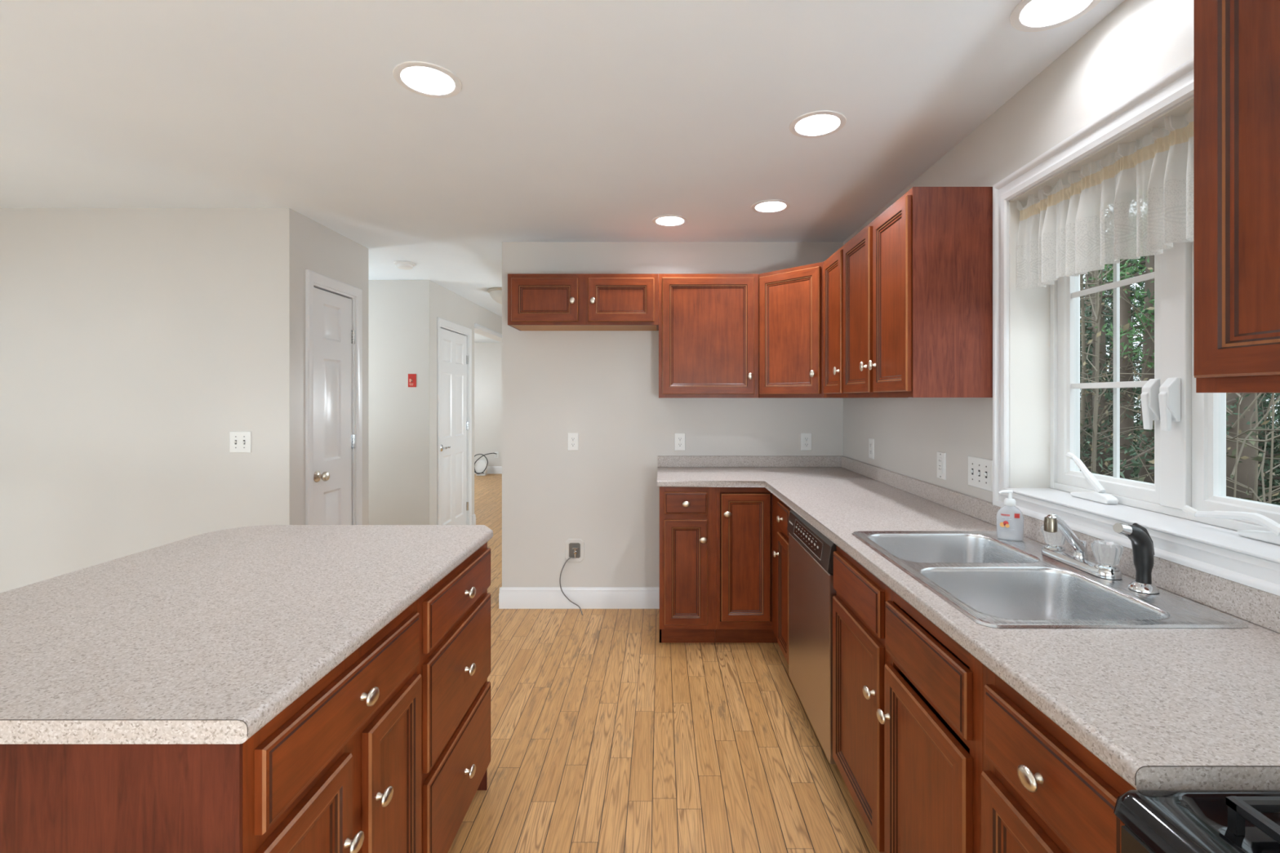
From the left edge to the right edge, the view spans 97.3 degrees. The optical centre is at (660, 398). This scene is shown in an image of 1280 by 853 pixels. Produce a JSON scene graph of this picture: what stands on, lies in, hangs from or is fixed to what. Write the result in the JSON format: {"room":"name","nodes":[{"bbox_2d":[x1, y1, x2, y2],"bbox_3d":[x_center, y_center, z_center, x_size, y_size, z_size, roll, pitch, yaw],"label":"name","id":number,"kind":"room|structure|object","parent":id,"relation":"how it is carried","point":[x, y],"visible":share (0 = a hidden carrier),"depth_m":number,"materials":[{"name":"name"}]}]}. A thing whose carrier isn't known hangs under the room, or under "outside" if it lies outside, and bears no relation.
{"room":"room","nodes":[
{"label":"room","id":0,"kind":"room"},
{"bbox_2d":[0,208,368,593],"bbox_3d":[-3.567,0.095,3.502,3.065,2.600,0.835,0,0,0],"label":"wall","id":1,"kind":"structure","parent":0,"point":[134,342],"depth_m":3.08,"materials":[{"name":"paint"}]},
{"bbox_2d":[229,431,251,453],"bbox_3d":[-2.302,0.238,3.076,0.118,0.116,0.016,0,0,0],"label":"wall switch","id":2,"kind":"object","parent":1,"relation":"attached to","point":[239,442],"visible":1,"depth_m":3.08,"materials":[{"name":"white plastic"}]},
{"bbox_2d":[305,269,362,524],"bbox_3d":[-2.067,0.327,3.517,0.176,2.137,0.587,0,0,0],"label":"door","id":3,"kind":"structure","parent":1,"relation":"in","point":[333,307],"depth_m":3.52,"materials":[{"name":"white paint"}]},
{"bbox_2d":[368,280,502,524],"bbox_3d":[-4.067,0.095,7.149,4.065,2.600,6.701,0,0,0],"label":"wall","id":4,"kind":"structure","parent":0,"point":[402,314],"depth_m":4.95,"materials":[{"name":"paint"}]},
{"bbox_2d":[408,373,416,386],"bbox_3d":[-2.186,-0.160,4.942,0.072,0.116,0.016,0,0,0],"label":"switch","id":5,"kind":"object","parent":4,"relation":"attached to","point":[411,377],"visible":1,"depth_m":4.95,"materials":[{"name":"red plastic"}]},
{"bbox_2d":[436,317,471,524],"bbox_3d":[-2.072,0.327,5.567,0.165,2.137,0.899,0,0,0],"label":"door","id":6,"kind":"structure","parent":4,"relation":"in","point":[454,340],"depth_m":5.56,"materials":[{"name":"white paint"}]},
{"bbox_2d":[471,513,475,524],"bbox_3d":[-2.027,1.326,6.106,0.016,0.138,0.082,0,0,0],"label":"baseboard","id":7,"kind":"structure","parent":4,"relation":"attached to","point":[473,516],"depth_m":6.09,"materials":[{"name":"white paint"}]},
{"bbox_2d":[474,323,502,342],"bbox_3d":[-2.095,-0.798,8.299,0.160,0.057,4.302,0,0,0],"label":"trim","id":8,"kind":"structure","parent":4,"relation":"attached to","point":[478,329],"depth_m":6.68,"materials":[{"name":"white paint"}]},
{"bbox_2d":[474,342,502,466],"bbox_3d":[-3.579,0.095,10.530,5.042,2.600,0.140,0,0,0],"label":"wall","id":9,"kind":"structure","parent":0,"point":[487,356],"depth_m":10.46,"materials":[{"name":"paint"}]},
{"bbox_2d":[474,466,502,473],"bbox_3d":[-3.579,1.326,10.452,5.042,0.138,0.016,0,0,0],"label":"baseboard","id":10,"kind":"structure","parent":9,"relation":"attached to","point":[491,469],"depth_m":10.44,"materials":[{"name":"white paint"}]},
{"bbox_2d":[494,451,498,457],"bbox_3d":[-3.050,1.045,10.456,0.072,0.116,0.008,0,0,0],"label":"wall outlet","id":11,"kind":"object","parent":9,"relation":"attached to","point":[496,455],"visible":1,"depth_m":10.46,"materials":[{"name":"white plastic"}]},
{"bbox_2d":[0,0,1124,342],"bbox_3d":[-2.375,-1.175,3.700,7.650,0.260,14.000,0,0,0],"label":"ceiling","id":12,"kind":"structure","parent":0,"point":[569,120],"depth_m":2.01,"materials":[{"name":"paint"}]},
{"bbox_2d":[394,260,415,270],"bbox_3d":[-1.970,-1.022,4.334,0.154,0.045,0.154,0,0,0],"label":"smoke detector","id":13,"kind":"object","parent":12,"relation":"attached to","point":[402,264],"visible":1,"depth_m":4.29,"materials":[{"name":"white plastic"}]},
{"bbox_2d":[392,61,462,97],"bbox_3d":[-0.762,-1.102,1.844,0.210,0.126,0.210,0,0,0],"label":"recessed light","id":14,"kind":"object","parent":12,"relation":"in","point":[420,77],"visible":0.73,"depth_m":1.89,"materials":[{"name":"white glass"}]},
{"bbox_2d":[487,287,502,304],"bbox_3d":[-1.500,-0.968,5.436,0.340,0.154,0.340,0,0,0],"label":"ceiling light","id":15,"kind":"object","parent":12,"relation":"attached to","point":[495,293],"visible":0.36,"depth_m":5.32,"materials":[{"name":"white glass"}]},
{"bbox_2d":[652,214,688,226],"bbox_3d":[0.055,-1.102,3.300,0.210,0.126,0.210,0,0,0],"label":"recessed light","id":16,"kind":"object","parent":12,"relation":"in","point":[667,220],"visible":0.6,"depth_m":3.36,"materials":[{"name":"white glass"}]},
{"bbox_2d":[751,199,790,213],"bbox_3d":[0.597,-1.102,3.054,0.210,0.126,0.210,0,0,0],"label":"recessed light","id":17,"kind":"object","parent":12,"relation":"in","point":[773,206],"visible":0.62,"depth_m":3.11,"materials":[{"name":"white glass"}]},
{"bbox_2d":[789,110,846,137],"bbox_3d":[0.597,-1.102,2.142,0.210,0.126,0.210,0,0,0],"label":"recessed light","id":18,"kind":"object","parent":12,"relation":"in","point":[820,123],"visible":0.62,"depth_m":2.19,"materials":[{"name":"white glass"}]},
{"bbox_2d":[1009,0,1101,31],"bbox_3d":[1.050,-1.102,1.493,0.210,0.126,0.210,0,0,0],"label":"recessed light","id":19,"kind":"object","parent":12,"relation":"in","point":[1028,15],"visible":1,"depth_m":1.55,"materials":[{"name":"white glass"}]},
{"bbox_2d":[448,473,879,852],"bbox_3d":[-2.375,1.455,3.700,7.650,0.120,14.000,0,0,0],"label":"floor","id":20,"kind":"structure","parent":0,"point":[607,736],"depth_m":2.25,"materials":[{"name":"brown wood"}]},
{"bbox_2d":[0,600,421,852],"bbox_3d":[-0.901,0.943,1.129,0.660,0.904,0.602,0,0,0],"label":"base cabinet","id":21,"kind":"object","parent":20,"relation":"on","point":[338,770],"visible":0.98,"depth_m":0.87,"materials":[{"name":"brown wood"}]},
{"bbox_2d":[0,524,493,744],"bbox_3d":[-1.065,0.472,1.412,0.960,0.035,1.230,0,0,0],"label":"countertop","id":22,"kind":"structure","parent":21,"relation":"on","point":[206,638],"depth_m":1.14,"materials":[{"name":"stone"}]},
{"bbox_2d":[417,542,490,852],"bbox_3d":[-0.901,0.943,1.718,0.660,0.904,0.584,0,0,0],"label":"base cabinet","id":23,"kind":"object","parent":20,"relation":"on","point":[454,667],"visible":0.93,"depth_m":1.65,"materials":[{"name":"brown wood"}]},
{"bbox_2d":[474,453,496,475],"bbox_3d":[-3.203,1.196,10.253,0.467,0.398,0.213,0,0,-28],"label":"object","id":24,"kind":"object","parent":20,"relation":"on","point":[481,468],"visible":0.89,"depth_m":10.20,"materials":[{"name":"white plastic"}]},
{"bbox_2d":[659,486,716,642],"bbox_3d":[0.152,0.943,3.411,0.318,0.904,0.638,0,0,0],"label":"base cabinet","id":25,"kind":"object","parent":20,"relation":"on","point":[687,515],"visible":0.96,"depth_m":3.13,"materials":[{"name":"brown wood"}]},
{"bbox_2d":[715,487,779,642],"bbox_3d":[0.762,0.943,3.341,0.902,0.904,0.811,0,0,0],"label":"base cabinet","id":26,"kind":"object","parent":20,"relation":"on","point":[747,526],"visible":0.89,"depth_m":3.13,"materials":[{"name":"brown wood"}]},
{"bbox_2d":[657,455,1279,790],"bbox_3d":[0.598,0.435,2.223,1.236,0.109,3.053,0,0,0],"label":"countertop","id":27,"kind":"structure","parent":26,"relation":"on","point":[1162,708],"depth_m":1.03,"materials":[{"name":"stone"}]},
{"bbox_2d":[851,531,1248,669],"bbox_3d":[0.911,0.539,1.514,0.543,0.181,0.801,0,0,0],"label":"double sink","id":28,"kind":"object","parent":27,"relation":"in","point":[995,582],"visible":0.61,"depth_m":1.49,"materials":[{"name":"silver metal"}]},
{"bbox_2d":[998,489,1019,537],"bbox_3d":[1.118,0.371,1.800,0.075,0.159,0.045,0,0,31],"label":"soap dispenser","id":29,"kind":"object","parent":28,"relation":"on","point":[1009,501],"visible":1,"depth_m":1.79,"materials":[{"name":"white plastic"}]},
{"bbox_2d":[1112,523,1159,594],"bbox_3d":[1.111,0.369,1.322,0.105,0.160,0.056,0,0,0],"label":"sprayer","id":30,"kind":"object","parent":28,"relation":"on","point":[1143,550],"visible":1,"depth_m":1.31,"materials":[{"name":"black plastic"}]},
{"bbox_2d":[1040,513,1123,579],"bbox_3d":[1.069,0.371,1.520,0.190,0.157,0.256,0,0,0],"label":"faucet","id":31,"kind":"object","parent":27,"relation":"on","point":[1055,531],"visible":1,"depth_m":1.45,"materials":[{"name":"silver metal"}]},
{"bbox_2d":[772,499,791,663],"bbox_3d":[0.893,0.943,2.789,0.638,0.904,0.289,0,0,0],"label":"base cabinet","id":32,"kind":"object","parent":20,"relation":"on","point":[783,510],"visible":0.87,"depth_m":2.80,"materials":[{"name":"brown wood"}]},
{"bbox_2d":[786,508,836,764],"bbox_3d":[0.892,0.944,2.317,0.600,0.899,0.640,0,0,0],"label":"dishwasher","id":33,"kind":"object","parent":20,"relation":"on","point":[811,591],"visible":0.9,"depth_m":2.23,"materials":[{"name":"silver"}]},
{"bbox_2d":[832,545,982,852],"bbox_3d":[0.893,0.943,1.538,0.638,0.904,0.903,0,0,0],"label":"base cabinet","id":34,"kind":"object","parent":20,"relation":"on","point":[908,713],"visible":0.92,"depth_m":1.43,"materials":[{"name":"brown wood"}]},
{"bbox_2d":[981,664,1137,852],"bbox_3d":[0.893,0.943,0.900,0.638,0.904,0.371,0,0,0],"label":"base cabinet","id":35,"kind":"object","parent":20,"relation":"on","point":[1042,791],"visible":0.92,"depth_m":0.90,"materials":[{"name":"brown wood"}]},
{"bbox_2d":[1113,790,1279,852],"bbox_3d":[0.858,0.921,0.310,0.698,0.947,0.760,0,0,0],"label":"gas range","id":36,"kind":"object","parent":20,"relation":"on","point":[1154,821],"visible":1,"depth_m":0.64,"materials":[{"name":"black metal"}]},
{"bbox_2d":[502,241,843,586],"bbox_3d":[0.196,0.095,7.175,2.508,2.600,6.850,0,0,0],"label":"wall","id":37,"kind":"structure","parent":0,"point":[601,386],"depth_m":3.75,"materials":[{"name":"paint"}]},
{"bbox_2d":[567,432,578,450],"bbox_3d":[-0.583,0.287,3.746,0.072,0.116,0.008,0,0,0],"label":"wall outlet","id":38,"kind":"object","parent":37,"relation":"attached to","point":[572,437],"visible":1,"depth_m":3.74,"materials":[{"name":"white plastic"}]},
{"bbox_2d":[564,538,584,562],"bbox_3d":[-0.573,1.012,3.738,0.128,0.154,0.024,0,0,0],"label":"water supply box","id":39,"kind":"object","parent":37,"relation":"attached to","point":[575,548],"visible":1,"depth_m":3.75,"materials":[{"name":"paint"}]},
{"bbox_2d":[559,556,582,615],"bbox_3d":[-0.568,1.222,3.698,0.199,0.344,0.070,0,0,33],"label":"tube","id":40,"kind":"object","parent":39,"relation":"attached to","point":[571,557],"visible":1,"depth_m":3.72,"materials":[{"name":"grey plastic"}]},
{"bbox_2d":[498,586,659,608],"bbox_3d":[-0.539,1.326,3.742,1.065,0.138,0.016,0,0,0],"label":"baseboard","id":41,"kind":"structure","parent":37,"relation":"attached to","point":[510,597],"depth_m":3.73,"materials":[{"name":"white paint"}]},
{"bbox_2d":[507,273,658,330],"bbox_3d":[-0.475,-0.609,3.573,0.924,0.313,0.351,0,0,0],"label":"upper cabinet","id":42,"kind":"object","parent":37,"relation":"attached to","point":[535,301],"visible":1,"depth_m":3.44,"materials":[{"name":"brown wood"}]},
{"bbox_2d":[674,432,685,450],"bbox_3d":[0.129,0.287,3.746,0.072,0.116,0.008,0,0,0],"label":"wall outlet","id":43,"kind":"object","parent":37,"relation":"attached to","point":[679,437],"visible":1,"depth_m":3.74,"materials":[{"name":"white plastic"}]},
{"bbox_2d":[658,273,758,398],"bbox_3d":[0.294,-0.385,3.573,0.612,0.760,0.351,0,0,0],"label":"upper cabinet","id":44,"kind":"object","parent":37,"relation":"attached to","point":[708,322],"visible":1,"depth_m":3.44,"materials":[{"name":"brown wood"}]},
{"bbox_2d":[800,432,811,450],"bbox_3d":[0.971,0.287,3.746,0.072,0.116,0.008,0,0,0],"label":"wall outlet","id":45,"kind":"object","parent":37,"relation":"attached to","point":[806,437],"visible":1,"depth_m":3.74,"materials":[{"name":"white plastic"}]},
{"bbox_2d":[657,455,1279,633],"bbox_3d":[0.598,0.418,2.223,1.236,0.074,3.052,0,0,0],"label":"backsplash","id":46,"kind":"structure","parent":37,"relation":"attached to","point":[1261,608],"depth_m":1.83,"materials":[{"name":"laminate"}]},
{"bbox_2d":[843,0,1237,531],"bbox_3d":[1.329,0.095,0.290,0.223,2.600,7.180,0,0,0],"label":"wall","id":47,"kind":"structure","parent":0,"point":[1139,42],"depth_m":1.98,"materials":[{"name":"paint"}]},
{"bbox_2d":[751,261,844,398],"bbox_3d":[0.908,-0.385,3.441,0.614,0.760,0.613,0,0,0],"label":"upper cabinet","id":48,"kind":"object","parent":47,"relation":"attached to","point":[791,300],"visible":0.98,"depth_m":3.28,"materials":[{"name":"brown wood"}]},
{"bbox_2d":[823,244,845,397],"bbox_3d":[1.040,-0.385,2.955,0.351,0.760,0.366,0,0,0],"label":"upper cabinet","id":49,"kind":"object","parent":47,"relation":"attached to","point":[833,264],"visible":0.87,"depth_m":2.93,"materials":[{"name":"brown wood"}]},
{"bbox_2d":[868,438,874,459],"bbox_3d":[1.213,0.287,3.240,0.008,0.116,0.072,0,0,0],"label":"wall outlet","id":50,"kind":"object","parent":47,"relation":"attached to","point":[871,441],"visible":1,"depth_m":3.23,"materials":[{"name":"white plastic"}]},
{"bbox_2d":[843,186,992,397],"bbox_3d":[1.040,-0.385,2.401,0.351,0.762,0.739,0,0,0],"label":"upper cabinet","id":51,"kind":"object","parent":47,"relation":"attached to","point":[917,278],"visible":0.98,"depth_m":2.03,"materials":[{"name":"brown wood"}]},
{"bbox_2d":[937,451,946,479],"bbox_3d":[1.212,0.289,2.434,0.009,0.116,0.072,0,0,0],"label":"wall outlet","id":52,"kind":"object","parent":47,"relation":"attached to","point":[941,456],"visible":1,"depth_m":2.42,"materials":[{"name":"white plastic"}]},
{"bbox_2d":[968,455,992,492],"bbox_3d":[1.209,0.283,2.138,0.016,0.116,0.164,0,0,0],"label":"wall switch","id":53,"kind":"object","parent":47,"relation":"attached to","point":[980,469],"visible":0.98,"depth_m":2.13,"materials":[{"name":"white plastic"}]},
{"bbox_2d":[992,57,1279,595],"bbox_3d":[1.312,-0.193,1.488,0.238,1.148,1.072,0,0,0],"label":"window","id":54,"kind":"structure","parent":47,"relation":"in","point":[1037,385],"depth_m":1.59,"materials":[{"name":"white paint"}]},
{"bbox_2d":[1193,0,1279,392],"bbox_3d":[1.040,-0.388,0.748,0.351,0.755,0.420,0,0,0],"label":"upper cabinet","id":55,"kind":"object","parent":47,"relation":"attached to","point":[1237,42],"visible":1,"depth_m":0.88,"materials":[{"name":"brown wood"}]},
{"label":"outside","id":56,"kind":"structure","parent":0,"visible":0},
{"bbox_3d":[2.500,1.945,2.500,85.000,0.100,85.000,0,0,0],"label":"ground","id":57,"kind":"structure","parent":56,"visible":0},
{"bbox_2d":[1080,265,1141,475],"bbox_3d":[4.674,-0.799,6.179,2.185,5.392,1.999,0,0,26],"label":"bare tree","id":58,"kind":"object","parent":57,"relation":"on","point":[1082,419],"visible":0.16,"depth_m":6.15,"materials":[{"name":"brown plant"}]},
{"bbox_2d":[1080,259,1142,395],"bbox_3d":[7.312,-1.982,9.965,4.324,8.246,3.112,0,0,15],"label":"evergreen tree","id":59,"kind":"object","parent":57,"relation":"on","point":[1137,260],"visible":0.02,"depth_m":9.75,"materials":[{"name":"green plant"}]},
{"bbox_2d":[1080,256,1142,463],"bbox_3d":[7.932,-1.694,9.952,3.843,8.823,3.983,0,0,-24],"label":"evergreen tree","id":60,"kind":"object","parent":57,"relation":"on","point":[1112,355],"visible":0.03,"depth_m":9.64,"materials":[{"name":"green plant"}]},
{"bbox_2d":[1080,260,1144,475],"bbox_3d":[6.220,-1.668,7.707,3.630,7.874,3.517,0,0,-34],"label":"evergreen tree","id":61,"kind":"object","parent":57,"relation":"on","point":[1087,313],"visible":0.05,"depth_m":7.82,"materials":[{"name":"green plant"}]},
{"bbox_2d":[1080,259,1146,479],"bbox_3d":[4.793,-1.167,5.756,1.881,6.136,2.127,0,0,-36],"label":"bare tree","id":62,"kind":"object","parent":57,"relation":"on","point":[1125,307],"visible":0.12,"depth_m":5.74,"materials":[{"name":"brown plant"}]},
{"bbox_2d":[1080,266,1154,479],"bbox_3d":[4.093,-0.536,5.137,2.076,4.863,1.867,0,0,0],"label":"bare tree","id":63,"kind":"object","parent":57,"relation":"on","point":[1095,297],"visible":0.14,"depth_m":5.32,"materials":[{"name":"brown plant"}]},
{"bbox_2d":[1084,255,1154,483],"bbox_3d":[4.694,-0.808,5.301,1.604,5.409,1.269,0,0,-29],"label":"evergreen tree","id":64,"kind":"object","parent":57,"relation":"on","point":[1148,260],"visible":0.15,"depth_m":5.24,"materials":[{"name":"green plant"}]},
{"bbox_2d":[1080,259,1267,475],"bbox_3d":[3.744,-0.245,4.844,1.927,4.282,1.907,0,0,0],"label":"bare tree","id":65,"kind":"object","parent":57,"relation":"on","point":[1096,420],"visible":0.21,"depth_m":4.71,"materials":[{"name":"brown plant"}]},
{"bbox_2d":[1080,257,1275,477],"bbox_3d":[5.306,-1.138,6.975,3.193,6.934,3.461,0,0,4],"label":"evergreen tree","id":66,"kind":"object","parent":57,"relation":"on","point":[1104,426],"visible":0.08,"depth_m":6.56,"materials":[{"name":"green plant"}]},
{"bbox_2d":[1080,279,1279,497],"bbox_3d":[2.932,0.503,3.006,1.646,2.785,1.987,0,0,30],"label":"bare tree","id":67,"kind":"object","parent":57,"relation":"on","point":[1126,326],"visible":0.27,"depth_m":3.04,"materials":[{"name":"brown plant"}]},
{"bbox_2d":[1080,395,1279,503],"bbox_3d":[7.798,0.712,7.750,10.473,2.432,12.576,0,0,0],"label":"undergrowth","id":68,"kind":"object","parent":57,"relation":"on","point":[1258,458],"visible":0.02,"depth_m":4.18,"materials":[{"name":"green plant"}]},
{"bbox_2d":[1087,256,1279,481],"bbox_3d":[6.884,-1.833,7.389,2.953,7.545,2.979,0,0,16],"label":"evergreen tree","id":69,"kind":"object","parent":57,"relation":"on","point":[1111,463],"visible":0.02,"depth_m":7.27,"materials":[{"name":"green plant"}]},
{"bbox_2d":[1087,288,1279,498],"bbox_3d":[4.391,-1.072,4.095,1.966,5.937,1.882,0,0,-43],"label":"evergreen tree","id":70,"kind":"object","parent":57,"relation":"on","point":[1246,466],"visible":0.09,"depth_m":4.21,"materials":[{"name":"green plant"}]},
{"bbox_2d":[1089,271,1279,502],"bbox_3d":[3.994,0.449,4.037,1.944,2.892,1.695,0,0,-40],"label":"bare tree","id":71,"kind":"object","parent":57,"relation":"on","point":[1256,465],"visible":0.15,"depth_m":4.00,"materials":[{"name":"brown plant"}]},
{"bbox_2d":[1097,291,1279,504],"bbox_3d":[4.921,-1.113,5.423,2.941,6.985,3.034,0,0,-18],"label":"evergreen tree","id":72,"kind":"object","parent":57,"relation":"on","point":[1275,442],"visible":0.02,"depth_m":5.10,"materials":[{"name":"green plant"}]},
{"bbox_2d":[1105,283,1275,436],"bbox_3d":[8.667,-1.895,9.469,3.865,8.420,3.537,0,0,0],"label":"evergreen tree","id":73,"kind":"object","parent":57,"relation":"on","point":[1135,283],"visible":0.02,"depth_m":9.77,"materials":[{"name":"green plant"}]},
{"bbox_2d":[1105,266,1279,505],"bbox_3d":[6.691,-1.288,6.317,3.983,7.634,2.937,0,0,-4],"label":"evergreen tree","id":74,"kind":"object","parent":57,"relation":"on","point":[1265,468],"visible":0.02,"depth_m":6.43,"materials":[{"name":"green plant"}]},
{"bbox_2d":[1107,271,1279,467],"bbox_3d":[14.422,-2.237,14.552,5.538,9.736,5.172,0,0,-7],"label":"evergreen tree","id":75,"kind":"object","parent":57,"relation":"on","point":[1140,271],"visible":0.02,"depth_m":15.65,"materials":[{"name":"green plant"}]},
{"bbox_2d":[1110,392,1279,505],"bbox_3d":[5.588,-1.322,4.905,2.516,6.566,2.557,0,0,34],"label":"evergreen tree","id":76,"kind":"object","parent":57,"relation":"on","point":[1260,413],"visible":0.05,"depth_m":4.93,"materials":[{"name":"green plant"}]},
{"bbox_2d":[1121,390,1279,503],"bbox_3d":[3.496,0.566,3.439,1.480,2.660,1.662,0,0,29],"label":"bare tree","id":77,"kind":"object","parent":57,"relation":"on","point":[1275,493],"visible":0.14,"depth_m":3.34,"materials":[{"name":"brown plant"}]},
{"bbox_2d":[1132,281,1277,475],"bbox_3d":[12.243,-2.203,12.595,4.780,9.806,4.932,0,0,42],"label":"evergreen tree","id":78,"kind":"object","parent":57,"relation":"on","point":[1142,282],"visible":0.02,"depth_m":12.98,"materials":[{"name":"green plant"}]},
{"bbox_2d":[1136,393,1279,504],"bbox_3d":[7.297,-1.495,6.261,3.058,7.221,3.538,0,0,24],"label":"evergreen tree","id":79,"kind":"object","parent":57,"relation":"on","point":[1268,395],"visible":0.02,"depth_m":6.26,"materials":[{"name":"green plant"}]},
{"bbox_3d":[1.257,-0.639,1.489,0.011,0.010,0.937,0,0,0],"label":"curtain rod","id":80,"kind":"object","parent":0,"visible":0},
{"bbox_2d":[1016,106,1193,289],"bbox_3d":[1.253,-0.537,1.490,0.068,0.336,0.927,0,0,0],"label":"valance","id":81,"kind":"object","parent":80,"relation":"hanging from","point":[1134,202],"visible":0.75,"depth_m":1.54,"materials":[{"name":"beige fabric"}]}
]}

